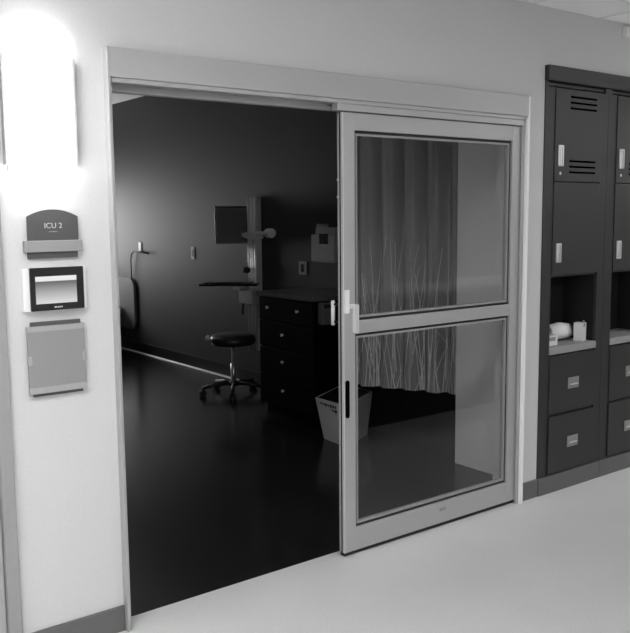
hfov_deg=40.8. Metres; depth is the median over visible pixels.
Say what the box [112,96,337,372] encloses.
wall
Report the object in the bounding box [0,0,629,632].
wall
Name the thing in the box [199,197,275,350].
workstation
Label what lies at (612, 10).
ceiling
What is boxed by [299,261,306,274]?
outlet plate
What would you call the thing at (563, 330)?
wrapped package
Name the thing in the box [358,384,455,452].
wall
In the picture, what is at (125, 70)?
trim
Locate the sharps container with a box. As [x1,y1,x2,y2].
[311,224,337,262]
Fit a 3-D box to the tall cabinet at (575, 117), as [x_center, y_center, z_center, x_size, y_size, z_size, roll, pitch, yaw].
[1.469,-0.160,5.147,0.600,2.400,0.276,-6,9,-37]
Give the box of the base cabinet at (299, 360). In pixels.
[259,296,338,425]
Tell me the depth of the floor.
4.39 m
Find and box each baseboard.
[32,605,124,632]
[121,337,260,383]
[523,479,537,500]
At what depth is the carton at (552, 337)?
5.04 m
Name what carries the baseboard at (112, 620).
attached to the wall at (65, 445)
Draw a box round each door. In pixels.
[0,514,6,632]
[331,112,520,556]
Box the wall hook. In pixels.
[130,242,148,279]
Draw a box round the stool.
[199,332,260,399]
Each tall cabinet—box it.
[536,81,608,496]
[597,89,629,476]
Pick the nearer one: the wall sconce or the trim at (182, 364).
the wall sconce
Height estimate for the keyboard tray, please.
0.020 m
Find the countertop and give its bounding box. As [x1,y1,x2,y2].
[255,287,337,301]
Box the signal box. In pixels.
[623,26,629,38]
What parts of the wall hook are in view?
hook arm, plate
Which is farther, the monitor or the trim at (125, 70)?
the monitor
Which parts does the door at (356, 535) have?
inside pull, edge trim, latch plate, flush pull, rail, rail, rail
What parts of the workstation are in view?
arm, arm knob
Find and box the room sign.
[22,209,82,258]
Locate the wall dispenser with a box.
[318,302,335,324]
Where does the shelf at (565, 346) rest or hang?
attached to the tall cabinet at (575, 117)
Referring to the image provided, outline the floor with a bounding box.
[119,348,629,632]
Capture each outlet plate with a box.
[191,247,194,258]
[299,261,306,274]
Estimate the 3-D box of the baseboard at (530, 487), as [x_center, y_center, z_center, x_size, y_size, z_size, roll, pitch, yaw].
[3.396,0.804,6.582,5.554,0.107,0.012,-6,9,-37]
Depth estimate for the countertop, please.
6.89 m
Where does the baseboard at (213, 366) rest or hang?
attached to the wall at (176, 160)
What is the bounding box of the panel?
[20,266,86,311]
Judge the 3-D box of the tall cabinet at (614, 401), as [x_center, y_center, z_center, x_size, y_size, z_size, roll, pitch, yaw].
[1.948,-0.208,5.508,0.600,2.400,0.276,-6,9,-37]
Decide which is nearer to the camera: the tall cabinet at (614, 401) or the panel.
the panel
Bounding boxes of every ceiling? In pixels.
[112,93,141,103]
[519,0,629,24]
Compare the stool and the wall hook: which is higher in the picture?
the wall hook
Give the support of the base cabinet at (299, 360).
on the floor
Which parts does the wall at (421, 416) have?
door, door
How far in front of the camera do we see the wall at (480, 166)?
5.42 m
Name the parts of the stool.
lever knob, leg, leg, seat, leg, leg, leg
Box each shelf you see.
[549,338,595,354]
[609,328,629,344]
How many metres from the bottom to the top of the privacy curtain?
2.540 m
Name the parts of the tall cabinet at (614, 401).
drawer, drawer, handle, door, handle, door, handle, handle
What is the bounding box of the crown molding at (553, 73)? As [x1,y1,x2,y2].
[545,64,629,92]
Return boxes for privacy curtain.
[336,112,457,394]
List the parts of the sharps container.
lid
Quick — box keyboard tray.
[199,282,259,285]
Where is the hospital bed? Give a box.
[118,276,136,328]
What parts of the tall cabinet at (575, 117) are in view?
handle, handle, drawer, drawer, handle, handle, door, door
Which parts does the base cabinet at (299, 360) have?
drawer, drawer, drawer, drawer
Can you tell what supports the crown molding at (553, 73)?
on the tall cabinet at (575, 117)
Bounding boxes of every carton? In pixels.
[549,334,557,345]
[573,320,585,340]
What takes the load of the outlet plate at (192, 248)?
attached to the wall at (176, 160)
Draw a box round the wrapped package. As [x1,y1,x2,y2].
[550,322,573,338]
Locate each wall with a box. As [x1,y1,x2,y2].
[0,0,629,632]
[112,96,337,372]
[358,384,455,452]
[455,143,504,478]
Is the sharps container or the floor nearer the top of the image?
the sharps container
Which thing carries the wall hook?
attached to the wall at (176, 160)
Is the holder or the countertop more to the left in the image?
the holder
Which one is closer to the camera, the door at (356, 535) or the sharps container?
the door at (356, 535)
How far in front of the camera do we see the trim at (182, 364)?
9.56 m
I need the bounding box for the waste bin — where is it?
[315,386,371,443]
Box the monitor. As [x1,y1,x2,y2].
[214,206,247,243]
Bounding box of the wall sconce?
[0,38,78,181]
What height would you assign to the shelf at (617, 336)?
0.042 m
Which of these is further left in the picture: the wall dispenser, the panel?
the panel
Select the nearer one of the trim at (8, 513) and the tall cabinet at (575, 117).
the trim at (8, 513)
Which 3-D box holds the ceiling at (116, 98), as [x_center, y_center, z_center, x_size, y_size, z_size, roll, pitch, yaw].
[-2.252,-2.288,7.304,3.675,0.080,8.280,-6,9,-37]
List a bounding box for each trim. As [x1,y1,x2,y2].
[0,213,22,632]
[103,46,530,631]
[121,347,239,379]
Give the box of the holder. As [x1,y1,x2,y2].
[26,318,86,396]
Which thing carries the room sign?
attached to the wall at (65, 445)
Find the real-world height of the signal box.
0.063 m

